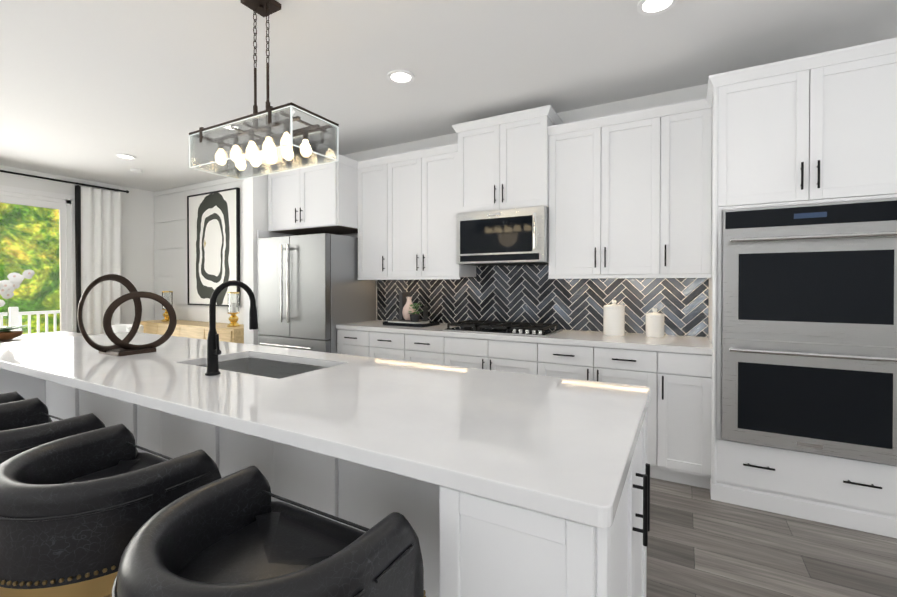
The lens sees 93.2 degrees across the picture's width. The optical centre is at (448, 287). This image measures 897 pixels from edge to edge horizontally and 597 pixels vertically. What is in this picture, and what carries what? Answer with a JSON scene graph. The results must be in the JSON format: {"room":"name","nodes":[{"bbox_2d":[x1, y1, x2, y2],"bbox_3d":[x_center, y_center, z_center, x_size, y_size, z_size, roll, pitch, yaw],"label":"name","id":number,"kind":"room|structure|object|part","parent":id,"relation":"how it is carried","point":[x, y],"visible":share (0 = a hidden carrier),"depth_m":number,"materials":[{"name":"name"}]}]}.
{"room":"kitchen","nodes":[
{"label":"kitchen","id":0,"kind":"room"},
{"bbox_2d":[0,165,154,323],"bbox_3d":[-6.647,-0.121,3.583,0.100,2.800,7.600,0,1,29],"label":"wall","id":1,"kind":"structure","parent":0,"point":[137,238],"depth_m":6.58,"materials":[{"name":"white paint"}]},
{"bbox_2d":[0,185,75,332],"bbox_3d":[-6.282,-0.002,4.216,0.105,2.550,4.140,0,1,29],"label":"window","id":2,"kind":"structure","parent":1,"relation":"in","point":[66,231],"depth_m":5.87,"materials":[{"name":"white"}]},
{"bbox_2d":[0,170,128,192],"bbox_3d":[-6.125,-1.436,4.282,0.121,0.046,5.032,0,1,29],"label":"curtain rod","id":3,"kind":"object","parent":1,"relation":"attached to","point":[77,183],"visible":1,"depth_m":5.79,"materials":[{"name":"black metal"}]},
{"bbox_2d":[75,185,120,334],"bbox_3d":[-5.052,-0.094,6.141,0.086,2.660,0.547,0,1,29],"label":"curtain","id":4,"kind":"object","parent":3,"relation":"hanging from","point":[97,233],"visible":0.83,"depth_m":6.11,"materials":[{"name":"white fabric"}]},
{"bbox_2d":[239,175,267,344],"bbox_3d":[-1.932,-0.132,4.841,0.160,2.800,0.780,0,1,29],"label":"wall","id":5,"kind":"structure","parent":0,"point":[255,204],"depth_m":4.50,"materials":[{"name":"white paint"}]},
{"bbox_2d":[155,84,708,336],"bbox_3d":[0.162,-0.126,4.204,11.400,2.800,0.100,0,1,29],"label":"wall","id":6,"kind":"structure","parent":0,"point":[700,91],"depth_m":3.58,"materials":[{"name":"white paint"}]},
{"bbox_2d":[154,177,243,324],"bbox_3d":[-3.283,-0.205,6.049,3.355,2.643,0.016,0,1,29],"label":"wall","id":7,"kind":"structure","parent":6,"relation":"attached to","point":[168,234],"depth_m":6.52,"materials":[{"name":"white paint"}]},
{"bbox_2d":[187,187,239,306],"bbox_3d":[-3.370,-0.553,6.059,1.180,1.620,0.043,0,1,29],"label":"wall art","id":8,"kind":"object","parent":7,"relation":"attached to","point":[213,240],"visible":0.83,"depth_m":6.04,"materials":[{"name":"black"}]},
{"bbox_2d":[265,168,344,235],"bbox_3d":[-1.563,-0.949,4.730,0.567,0.676,0.638,0,1,29],"label":"upper cabinet","id":9,"kind":"object","parent":6,"relation":"attached to","point":[286,189],"depth_m":4.46,"materials":[{"name":"white wood"}]},
{"bbox_2d":[305,154,364,234],"bbox_3d":[-1.167,-0.947,4.510,0.567,0.676,0.638,0,1,29],"label":"upper cabinet","id":10,"kind":"object","parent":6,"relation":"attached to","point":[330,188],"depth_m":4.22,"materials":[{"name":"white wood"}]},
{"bbox_2d":[357,161,392,279],"bbox_3d":[-0.658,-0.668,4.395,0.437,1.121,0.348,0,1,29],"label":"upper cabinet","id":11,"kind":"object","parent":6,"relation":"attached to","point":[375,181],"depth_m":4.24,"materials":[{"name":"white wood"}]},
{"bbox_2d":[393,153,428,276],"bbox_3d":[-0.342,-0.667,4.220,0.514,1.121,0.348,0,1,29],"label":"upper cabinet","id":12,"kind":"object","parent":6,"relation":"attached to","point":[410,174],"depth_m":4.04,"materials":[{"name":"white wood"}]},
{"bbox_2d":[429,149,475,276],"bbox_3d":[-0.017,-0.665,4.039,0.457,1.121,0.348,0,1,29],"label":"upper cabinet","id":13,"kind":"object","parent":6,"relation":"attached to","point":[443,165],"depth_m":3.87,"materials":[{"name":"white wood"}]},
{"bbox_2d":[457,113,508,213],"bbox_3d":[0.373,-1.040,3.796,0.457,0.775,0.388,0,1,29],"label":"upper cabinet","id":14,"kind":"object","parent":6,"relation":"attached to","point":[483,144],"depth_m":3.62,"materials":[{"name":"white wood"}]},
{"bbox_2d":[456,206,548,265],"bbox_3d":[0.496,-0.426,3.670,0.792,0.446,0.479,0,1,29],"label":"over-the-range microwave","id":15,"kind":"object","parent":14,"relation":"attached to","point":[516,236],"visible":0.9,"depth_m":3.49,"materials":[{"name":"silver metal"}]},
{"bbox_2d":[509,105,560,208],"bbox_3d":[0.673,-1.038,3.630,0.457,0.775,0.388,0,1,29],"label":"upper cabinet","id":16,"kind":"object","parent":6,"relation":"attached to","point":[529,128],"depth_m":3.43,"materials":[{"name":"white wood"}]},
{"bbox_2d":[377,264,708,336],"bbox_3d":[0.576,0.008,3.911,3.108,0.704,0.007,0,1,29],"label":"tile backsplash","id":17,"kind":"structure","parent":6,"relation":"attached to","point":[523,293],"depth_m":3.74,"materials":[{"name":"grey tile"}]},
{"bbox_2d":[548,115,612,276],"bbox_3d":[1.082,-0.687,3.428,0.457,1.176,0.348,0,1,29],"label":"upper cabinet","id":18,"kind":"object","parent":6,"relation":"attached to","point":[578,150],"depth_m":3.28,"materials":[{"name":"white wood"}]},
{"bbox_2d":[609,104,672,276],"bbox_3d":[1.407,-0.685,3.248,0.514,1.176,0.348,0,1,29],"label":"upper cabinet","id":19,"kind":"object","parent":6,"relation":"attached to","point":[633,191],"depth_m":3.06,"materials":[{"name":"white wood"}]},
{"bbox_2d":[673,97,708,276],"bbox_3d":[1.692,-0.684,3.089,0.367,1.176,0.348,0,1,29],"label":"upper cabinet","id":20,"kind":"object","parent":6,"relation":"attached to","point":[690,118],"depth_m":2.91,"materials":[{"name":"white wood"}]},
{"bbox_2d":[0,0,896,191],"bbox_3d":[-1.709,-1.526,0.826,11.400,0.060,7.800,0,1,29],"label":"ceiling","id":21,"kind":"structure","parent":0,"point":[89,89],"depth_m":2.83,"materials":[{"name":"white paint"}]},
{"bbox_2d":[115,154,135,159],"bbox_3d":[-3.758,-1.526,4.939,0.195,0.011,0.195,0,1,-16],"label":"recessed light","id":22,"kind":"object","parent":21,"relation":"in","point":[125,156],"depth_m":4.93,"materials":[{"name":"white plastic"}]},
{"bbox_2d":[130,168,141,172],"bbox_3d":[-4.064,-1.521,5.521,0.124,0.034,0.124,0,1,29],"label":"smoke detector","id":23,"kind":"object","parent":21,"relation":"attached to","point":[134,170],"visible":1,"depth_m":5.49,"materials":[{"name":"white plastic"}]},
{"bbox_2d":[189,0,338,179],"bbox_3d":[-0.985,-1.078,2.235,0.800,0.859,0.327,0,1,29],"label":"glass pendant light","id":24,"kind":"object","parent":21,"relation":"hanging from","point":[254,146],"depth_m":2.16,"materials":[{"name":"black"}]},
{"bbox_3d":[-0.985,-1.088,2.235,0.800,0.840,0.327,0,1,29],"label":"pendant light","id":25,"kind":"part","parent":24,"relation":"part of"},
{"bbox_2d":[387,69,414,83],"bbox_3d":[-0.341,-1.509,3.040,0.195,0.011,0.195,0,1,-16],"label":"recessed light","id":26,"kind":"object","parent":21,"relation":"in","point":[399,76],"depth_m":3.03,"materials":[{"name":"white plastic"}]},
{"bbox_2d":[637,0,677,15],"bbox_3d":[1.101,-1.502,2.238,0.195,0.011,0.195,0,1,-16],"label":"recessed light","id":27,"kind":"object","parent":21,"relation":"in","point":[644,7],"depth_m":2.26,"materials":[{"name":"white plastic"}]},
{"bbox_2d":[646,477,896,596],"bbox_3d":[-1.709,1.334,0.852,11.400,0.060,7.800,0,1,29],"label":"floor","id":28,"kind":"structure","parent":0,"point":[701,543],"depth_m":2.06,"materials":[{"name":"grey wood"}]},
{"bbox_2d":[0,391,25,403],"bbox_3d":[-2.252,0.882,1.931,0.566,0.822,0.496,0,1,31],"label":"stool","id":29,"kind":"object","parent":28,"relation":"on","point":[8,397],"depth_m":1.90,"materials":[{"name":"black leather"}]},
{"bbox_2d":[0,398,111,596],"bbox_3d":[-1.629,0.885,1.585,0.566,0.822,0.496,0,1,28],"label":"stool","id":30,"kind":"object","parent":28,"relation":"on","point":[26,424],"visible":0.21,"depth_m":1.54,"materials":[{"name":"black leather"}]},
{"bbox_2d":[0,424,221,596],"bbox_3d":[-1.010,0.888,1.241,0.566,0.822,0.496,0,1,29],"label":"stool","id":31,"kind":"object","parent":28,"relation":"on","point":[77,511],"visible":0.67,"depth_m":1.04,"materials":[{"name":"black leather"}]},
{"bbox_2d":[140,320,243,343],"bbox_3d":[-3.505,0.878,5.902,2.250,0.760,0.470,0,1,29],"label":"console table","id":32,"kind":"object","parent":28,"relation":"on","point":[193,329],"visible":0.06,"depth_m":5.62,"materials":[{"name":"brown wood"}]},
{"bbox_2d":[161,291,172,321],"bbox_3d":[-4.157,0.272,6.276,0.159,0.443,0.159,0,1,23],"label":"candle holder","id":33,"kind":"object","parent":32,"relation":"on","point":[166,316],"depth_m":6.23,"materials":[{"name":"gold metal"}]},
{"bbox_2d":[227,292,239,326],"bbox_3d":[-2.794,0.279,5.518,0.159,0.443,0.159,0,1,23],"label":"candle holder","id":34,"kind":"object","parent":32,"relation":"on","point":[233,317],"depth_m":5.48,"materials":[{"name":"gold metal"}]},
{"bbox_2d":[112,466,425,596],"bbox_3d":[-0.389,0.892,0.896,0.566,0.822,0.496,0,1,29],"label":"stool","id":35,"kind":"object","parent":28,"relation":"on","point":[239,533],"visible":1,"depth_m":0.90,"materials":[{"name":"black leather"}]},
{"bbox_2d":[258,233,375,353],"bbox_3d":[-1.417,0.376,4.533,0.966,1.790,0.826,0,1,29],"label":"fridge","id":36,"kind":"object","parent":28,"relation":"on","point":[313,291],"visible":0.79,"depth_m":4.20,"materials":[{"name":"grey metal"}]},
{"bbox_2d":[0,368,649,596],"bbox_3d":[-1.141,0.855,2.148,3.908,0.875,1.021,0,1,29],"label":"kitchen island","id":37,"kind":"object","parent":28,"relation":"on","point":[470,547],"depth_m":1.35,"materials":[{"name":"white stone"}]},
{"bbox_2d":[0,332,649,535],"bbox_3d":[-1.177,0.397,2.140,3.910,0.040,1.015,0,1,29],"label":"island countertop","id":38,"kind":"structure","parent":37,"relation":"on","point":[559,448],"depth_m":1.35,"materials":[{"name":"white stone"}]},
{"bbox_2d":[77,274,176,356],"bbox_3d":[-1.875,0.148,2.436,0.288,0.452,0.455,0,1,29],"label":"ring sculpture","id":39,"kind":"object","parent":38,"relation":"on","point":[123,347],"visible":1,"depth_m":2.42,"materials":[{"name":"brown metal"}]},
{"bbox_2d":[205,280,257,375],"bbox_3d":[-0.974,0.172,1.932,0.084,0.412,0.252,0,1,29],"label":"faucet","id":40,"kind":"object","parent":38,"relation":"on","point":[213,350],"visible":1,"depth_m":1.85,"materials":[{"name":"black metal"}]},
{"bbox_2d":[200,357,326,378],"bbox_3d":[-0.949,0.530,2.150,0.804,0.224,0.444,0,1,29],"label":"undermount sink","id":41,"kind":"object","parent":38,"relation":"in","point":[266,368],"visible":0.02,"depth_m":2.41,"materials":[{"name":"silver metal"}]},
{"bbox_3d":[-0.938,0.586,2.287,3.691,0.200,0.577,0,1,29],"label":"island handles","id":42,"kind":"part","parent":37,"relation":"part of","materials":[{"name":"black metal"}]},
{"bbox_2d":[337,329,368,356],"bbox_3d":[-0.759,0.835,4.305,0.400,0.874,0.628,0,1,29],"label":"base cabinet","id":43,"kind":"object","parent":28,"relation":"on","point":[359,346],"depth_m":4.02,"materials":[{"name":"white wood"}]},
{"bbox_2d":[369,329,404,360],"bbox_3d":[-0.410,0.837,4.111,0.400,0.874,0.628,0,1,29],"label":"base cabinet","id":44,"kind":"object","parent":28,"relation":"on","point":[395,349],"depth_m":3.83,"materials":[{"name":"white wood"}]},
{"bbox_2d":[405,333,448,364],"bbox_3d":[-0.035,0.839,3.903,0.458,0.874,0.628,0,1,29],"label":"base cabinet","id":45,"kind":"object","parent":28,"relation":"on","point":[437,352],"depth_m":3.62,"materials":[{"name":"white wood"}]},
{"bbox_2d":[449,337,496,370],"bbox_3d":[0.315,0.841,3.708,0.458,0.874,0.628,0,1,29],"label":"base cabinet","id":46,"kind":"object","parent":28,"relation":"on","point":[469,352],"depth_m":3.41,"materials":[{"name":"white wood"}]},
{"bbox_2d":[497,337,544,375],"bbox_3d":[0.639,0.842,3.528,0.516,0.874,0.628,0,1,29],"label":"base cabinet","id":47,"kind":"object","parent":28,"relation":"on","point":[526,357],"depth_m":3.22,"materials":[{"name":"white wood"}]},
{"bbox_2d":[337,321,708,352],"bbox_3d":[0.423,0.384,3.639,3.110,0.040,0.638,0,1,29],"label":"countertop","id":48,"kind":"structure","parent":47,"relation":"on","point":[575,337],"depth_m":3.14,"materials":[{"name":"white stone"}]},
{"bbox_2d":[383,292,439,326],"bbox_3d":[-0.355,0.202,4.100,0.460,0.314,0.311,0,1,29],"label":"decorative tray","id":49,"kind":"object","parent":48,"relation":"on","point":[409,316],"visible":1,"depth_m":4.06,"materials":[{"name":"black glass"}]},
{"bbox_2d":[443,320,561,336],"bbox_3d":[0.460,0.334,3.613,0.890,0.057,0.500,0,1,29],"label":"gas cooktop","id":50,"kind":"object","parent":48,"relation":"in","point":[518,328],"visible":1,"depth_m":3.50,"materials":[{"name":"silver metal"}]},
{"bbox_2d":[603,300,624,335],"bbox_3d":[1.285,0.231,3.296,0.155,0.270,0.155,0,1,-16],"label":"canister","id":51,"kind":"object","parent":48,"relation":"on","point":[613,318],"depth_m":3.23,"materials":[{"name":"white ceramic"}]},
{"bbox_2d":[645,308,664,337],"bbox_3d":[1.545,0.260,3.175,0.127,0.215,0.127,0,1,-16],"label":"canister","id":52,"kind":"object","parent":48,"relation":"on","point":[654,323],"depth_m":3.12,"materials":[{"name":"white ceramic"}]},
{"bbox_2d":[545,341,604,381],"bbox_3d":[0.989,0.844,3.334,0.516,0.874,0.628,0,1,29],"label":"base cabinet","id":53,"kind":"object","parent":28,"relation":"on","point":[591,357],"depth_m":3.02,"materials":[{"name":"white wood"}]},
{"bbox_2d":[605,345,668,480],"bbox_3d":[1.339,0.846,3.139,0.516,0.874,0.628,0,1,29],"label":"base cabinet","id":54,"kind":"object","parent":28,"relation":"on","point":[650,365],"depth_m":2.79,"materials":[{"name":"white wood"}]},
{"bbox_2d":[669,349,708,488],"bbox_3d":[1.624,0.847,2.981,0.368,0.874,0.628,0,1,29],"label":"base cabinet","id":55,"kind":"object","parent":28,"relation":"on","point":[688,372],"depth_m":2.69,"materials":[{"name":"white wood"}]},
{"bbox_2d":[705,37,896,537],"bbox_3d":[2.146,0.010,2.640,0.891,2.555,0.703,0,1,29],"label":"tall cabinet","id":56,"kind":"object","parent":28,"relation":"on","point":[837,108],"depth_m":2.36,"materials":[{"name":"white wood"}]},
{"bbox_2d":[721,198,896,464],"bbox_3d":[1.958,0.222,2.293,0.800,1.358,0.117,0,1,29],"label":"double oven","id":57,"kind":"object","parent":56,"relation":"in","point":[809,327],"visible":1,"depth_m":2.29,"materials":[{"name":"silver metal"}]},
{"bbox_3d":[-4.920,1.277,3.122,2.980,0.012,4.450,0,1,29],"label":"living room rug","id":58,"kind":"object","parent":28,"relation":"on","visible":0},
{"bbox_2d":[0,331,90,342],"bbox_3d":[-4.627,0.891,3.728,1.040,0.747,2.300,0,1,29],"label":"dining table","id":59,"kind":"object","parent":58,"relation":"on","point":[42,335],"visible":0.17,"depth_m":4.45,"materials":[{"name":"white wood"}]},
{"bbox_2d":[0,269,34,339],"bbox_3d":[-4.630,0.167,3.721,0.415,0.699,1.463,0,1,29],"label":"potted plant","id":60,"kind":"object","parent":59,"relation":"on","point":[11,285],"visible":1,"depth_m":4.18,"materials":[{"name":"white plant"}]},
{"bbox_2d":[111,324,143,332],"bbox_3d":[-3.918,0.853,5.003,0.537,0.800,0.520,0,1,29],"label":"dining chair","id":61,"kind":"object","parent":58,"relation":"on","point":[118,328],"depth_m":4.87,"materials":[{"name":"white fabric"}]},
{"label":"outside","id":62,"kind":"structure","parent":0,"visible":0},
{"bbox_2d":[0,203,59,333],"bbox_3d":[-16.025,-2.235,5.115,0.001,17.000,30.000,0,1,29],"label":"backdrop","id":63,"kind":"structure","parent":62,"point":[6,251],"depth_m":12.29,"materials":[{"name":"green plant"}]},
{"bbox_3d":[-7.399,1.347,4.930,2.490,0.080,7.000,0,1,29],"label":"floor","id":64,"kind":"structure","parent":62,"visible":0},
{"bbox_2d":[0,307,59,333],"bbox_3d":[-8.356,0.822,5.457,0.100,0.960,7.000,0,1,29],"label":"rail","id":65,"kind":"object","parent":64,"relation":"on","point":[17,318],"depth_m":7.28,"materials":[{"name":"white wood"}]}
]}

